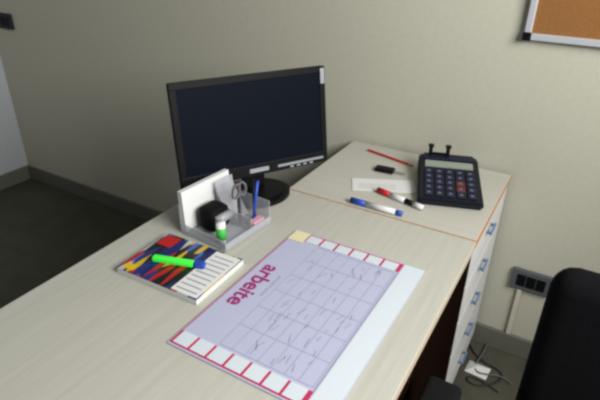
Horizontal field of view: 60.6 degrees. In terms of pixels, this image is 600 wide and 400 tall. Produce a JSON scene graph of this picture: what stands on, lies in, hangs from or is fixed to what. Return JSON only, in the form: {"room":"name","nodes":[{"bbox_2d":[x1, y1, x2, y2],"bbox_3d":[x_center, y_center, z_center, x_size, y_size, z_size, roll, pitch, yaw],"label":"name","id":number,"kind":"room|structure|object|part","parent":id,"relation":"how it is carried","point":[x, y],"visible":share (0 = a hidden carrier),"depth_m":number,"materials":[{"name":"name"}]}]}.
{"room":"office","nodes":[
{"label":"office","id":0,"kind":"room"},
{"bbox_2d":[0,57,27,174],"bbox_3d":[-2.833,-0.535,1.096,0.120,2.750,4.200,16,32,26],"label":"wall","id":1,"kind":"structure","parent":0,"point":[12,152],"depth_m":3.12,"materials":[{"name":"paint"}]},
{"bbox_2d":[0,166,29,190],"bbox_3d":[-2.799,0.657,1.688,0.014,0.090,4.186,16,32,26],"label":"baseboard","id":2,"kind":"structure","parent":1,"relation":"attached to","point":[19,175],"depth_m":3.21,"materials":[{"name":"grey"}]},
{"bbox_2d":[0,178,526,399],"bbox_3d":[-1.021,1.254,0.832,4.373,0.100,4.440,16,32,26],"label":"floor","id":3,"kind":"structure","parent":0,"point":[46,230],"depth_m":2.65,"materials":[{"name":"carpet"}]},
{"bbox_2d":[0,179,475,399],"bbox_3d":[-0.294,0.655,1.083,0.800,0.740,1.600,16,32,26],"label":"office desk","id":4,"kind":"object","parent":3,"relation":"on","point":[91,331],"visible":0.57,"depth_m":1.08,"materials":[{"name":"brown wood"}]},
{"bbox_2d":[116,233,242,304],"bbox_3d":[-0.282,0.155,1.216,0.236,0.015,0.176,15,31,25],"label":"magazine","id":5,"kind":"object","parent":4,"relation":"on","point":[192,285],"visible":1,"depth_m":1.19,"materials":[{"name":"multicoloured paper"}]},
{"bbox_2d":[152,254,205,268],"bbox_3d":[-0.285,0.144,1.206,0.132,0.015,0.017,7,29,11],"label":"pen","id":6,"kind":"object","parent":5,"relation":"on","point":[197,264],"visible":1,"depth_m":1.20,"materials":[{"name":"green plastic"}]},
{"bbox_2d":[177,169,264,244],"bbox_3d":[-0.197,0.016,1.352,0.161,0.136,0.180,19,33,30],"label":"supplies","id":7,"kind":"object","parent":4,"relation":"on","point":[206,202],"visible":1,"depth_m":1.35,"materials":[{"name":"white plastic"}]},
{"bbox_2d":[199,200,228,231],"bbox_3d":[-0.226,0.042,1.353,0.060,0.068,0.068,19,33,30],"label":"tape dispenser","id":8,"kind":"object","parent":7,"relation":"on","point":[213,211],"depth_m":1.33,"materials":[{"name":"black plastic"}]},
{"bbox_3d":[-0.161,0.028,1.367,0.010,0.078,0.006,19,33,30],"label":"scissor blade","id":9,"kind":"part","parent":7,"relation":"part of","materials":[{"name":"silver metal"}]},
{"bbox_2d":[166,65,326,208],"bbox_3d":[-0.130,-0.177,1.473,0.462,0.364,0.176,-14,31,-25],"label":"computer monitor","id":10,"kind":"object","parent":4,"relation":"on","point":[250,125],"visible":0.88,"depth_m":1.45,"materials":[{"name":"black plastic"}]},
{"bbox_2d":[167,230,424,399],"bbox_3d":[0.020,0.223,1.111,0.356,0.003,0.495,16,32,26],"label":"calendar","id":11,"kind":"object","parent":4,"relation":"on","point":[305,322],"visible":1,"depth_m":1.06,"materials":[{"name":"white paper"}]},
{"bbox_3d":[0.042,0.761,0.927,0.022,0.711,1.576,16,32,26],"label":"panel","id":12,"kind":"part","parent":4,"relation":"part of","materials":[{"name":"brown wood"}]},
{"bbox_2d":[290,141,510,382],"bbox_3d":[0.336,0.267,1.829,0.591,0.740,0.478,16,32,26],"label":"base cabinet","id":13,"kind":"object","parent":3,"relation":"on","point":[332,180],"visible":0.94,"depth_m":1.62,"materials":[{"name":"laminate"}]},
{"bbox_2d":[350,197,402,215],"bbox_3d":[0.220,0.019,1.485,0.159,0.018,0.018,16,32,26],"label":"marker pen","id":14,"kind":"object","parent":13,"relation":"on","point":[353,200],"visible":1,"depth_m":1.48,"materials":[{"name":"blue plastic"}]},
{"bbox_2d":[352,178,415,192],"bbox_3d":[0.264,-0.046,1.625,0.197,0.002,0.086,3,28,4],"label":"envelope","id":15,"kind":"object","parent":13,"relation":"on","point":[359,184],"visible":0.93,"depth_m":1.62,"materials":[{"name":"white paper"}]},
{"bbox_2d":[374,165,405,174],"bbox_3d":[0.302,-0.098,1.711,0.105,0.013,0.036,13,31,22],"label":"key","id":16,"kind":"object","parent":13,"relation":"on","point":[379,168],"visible":1,"depth_m":1.71,"materials":[{"name":"black plastic"}]},
{"bbox_2d":[367,149,412,166],"bbox_3d":[0.317,-0.150,1.813,0.194,0.007,0.008,26,37,38],"label":"pencil","id":17,"kind":"object","parent":13,"relation":"on","point":[369,150],"visible":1,"depth_m":1.81,"materials":[{"name":"red wood"}]},
{"bbox_2d":[376,187,424,209],"bbox_3d":[0.298,-0.004,1.532,0.160,0.018,0.018,25,36,37],"label":"marker pen","id":18,"kind":"object","parent":13,"relation":"on","point":[379,190],"visible":1,"depth_m":1.52,"materials":[{"name":"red plastic"}]},
{"bbox_2d":[417,143,483,209],"bbox_3d":[0.466,-0.082,1.596,0.189,0.099,0.270,6,29,10],"label":"calculator","id":19,"kind":"object","parent":13,"relation":"on","point":[443,179],"visible":1,"depth_m":1.58,"materials":[{"name":"black plastic"}]},
{"bbox_3d":[0.569,0.551,1.795,0.017,0.012,0.068,16,32,26],"label":"handle","id":20,"kind":"part","parent":13,"relation":"part of","materials":[{"name":"blue plastic"}]},
{"bbox_3d":[0.565,0.558,1.832,0.020,0.128,0.458,16,32,26],"label":"drawer","id":21,"kind":"part","parent":13,"relation":"part of","materials":[{"name":"white wood"}]},
{"bbox_3d":[0.567,0.442,1.770,0.020,0.128,0.458,16,32,26],"label":"drawer","id":22,"kind":"part","parent":13,"relation":"part of","materials":[{"name":"white wood"}]},
{"bbox_3d":[0.571,0.434,1.733,0.017,0.012,0.068,16,32,26],"label":"handle","id":23,"kind":"part","parent":13,"relation":"part of","materials":[{"name":"blue plastic"}]},
{"bbox_3d":[0.569,0.326,1.708,0.020,0.128,0.458,16,32,26],"label":"drawer","id":24,"kind":"part","parent":13,"relation":"part of","materials":[{"name":"white wood"}]},
{"bbox_3d":[0.573,0.319,1.671,0.017,0.012,0.068,16,32,26],"label":"handle","id":25,"kind":"part","parent":13,"relation":"part of","materials":[{"name":"blue plastic"}]},
{"bbox_3d":[0.571,0.209,1.646,0.020,0.128,0.458,16,32,26],"label":"drawer","id":26,"kind":"part","parent":13,"relation":"part of","materials":[{"name":"white"}]},
{"bbox_3d":[0.575,0.203,1.609,0.017,0.012,0.068,16,32,26],"label":"handle","id":27,"kind":"part","parent":13,"relation":"part of","materials":[{"name":"blue"}]},
{"bbox_3d":[0.573,0.093,1.584,0.020,0.128,0.458,16,32,26],"label":"drawer","id":28,"kind":"part","parent":13,"relation":"part of","materials":[{"name":"white"}]},
{"bbox_3d":[0.577,0.086,1.547,0.017,0.012,0.068,16,32,26],"label":"handle","id":29,"kind":"part","parent":13,"relation":"part of","materials":[{"name":"blue"}]},
{"bbox_2d":[464,360,490,379],"bbox_3d":[0.668,0.629,1.924,0.081,0.020,0.065,18,33,29],"label":"power strip","id":30,"kind":"object","parent":3,"relation":"on","point":[470,367],"visible":1,"depth_m":1.92,"materials":[{"name":"white plastic"}]},
{"bbox_2d":[466,345,501,392],"bbox_3d":[0.696,0.632,1.933,0.126,0.006,0.211,10,30,17],"label":"power cable","id":31,"kind":"object","parent":3,"relation":"on","point":[499,371],"visible":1,"depth_m":1.88,"materials":[{"name":"black plastic"}]},
{"bbox_2d":[475,343,512,384],"bbox_3d":[0.755,0.611,1.959,0.141,0.005,0.207,16,32,26],"label":"power cable","id":32,"kind":"object","parent":3,"relation":"on","point":[511,383],"visible":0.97,"depth_m":1.90,"materials":[{"name":"grey plastic"}]},
{"bbox_2d":[418,267,599,399],"bbox_3d":[0.426,0.694,0.748,0.704,1.006,0.598,16,32,26],"label":"office chair","id":33,"kind":"object","parent":3,"relation":"on","point":[563,362],"visible":1,"depth_m":0.79,"materials":[{"name":"black fabric"}]},
{"bbox_3d":[0.247,0.529,0.931,0.152,0.262,0.285,16,32,26],"label":"armrest","id":34,"kind":"part","parent":33,"relation":"part of","materials":[{"name":"black plastic"}]},
{"bbox_3d":[0.546,0.380,0.804,0.390,0.501,0.123,16,32,26],"label":"backrest","id":35,"kind":"part","parent":33,"relation":"part of","materials":[{"name":"black fabric"}]},
{"bbox_2d":[0,0,599,340],"bbox_3d":[0.094,-0.867,1.810,4.373,2.750,0.120,16,32,26],"label":"wall","id":36,"kind":"structure","parent":0,"point":[87,80],"depth_m":1.89,"materials":[{"name":"paint"}]},
{"bbox_2d":[0,12,14,29],"bbox_3d":[-1.602,-0.972,2.787,0.120,0.082,0.017,16,32,26],"label":"light switch","id":37,"kind":"object","parent":36,"relation":"attached to","point":[6,22],"visible":1,"depth_m":2.77,"materials":[{"name":"grey plastic"}]},
{"bbox_2d":[26,165,532,359],"bbox_3d":[0.040,0.333,2.386,4.133,0.090,0.014,16,32,26],"label":"baseboard","id":38,"kind":"structure","parent":36,"relation":"attached to","point":[517,346],"depth_m":2.87,"materials":[{"name":"grey"}]},
{"bbox_2d":[505,289,521,333],"bbox_3d":[0.801,0.418,1.926,0.016,0.214,0.012,16,32,26],"label":"cable conduit","id":39,"kind":"object","parent":36,"relation":"attached to","point":[518,292],"visible":1,"depth_m":1.92,"materials":[{"name":"beige plastic"}]},
{"bbox_2d":[509,266,552,296],"bbox_3d":[0.828,0.294,1.839,0.135,0.085,0.018,16,32,26],"label":"power outlet","id":40,"kind":"object","parent":36,"relation":"attached to","point":[526,280],"visible":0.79,"depth_m":1.83,"materials":[{"name":"grey plastic"}]},
{"bbox_2d":[522,0,599,47],"bbox_3d":[1.060,-0.633,1.196,0.904,0.604,0.022,16,32,26],"label":"cork board","id":41,"kind":"object","parent":36,"relation":"attached to","point":[573,22],"visible":1,"depth_m":1.46,"materials":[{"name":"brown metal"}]}
]}

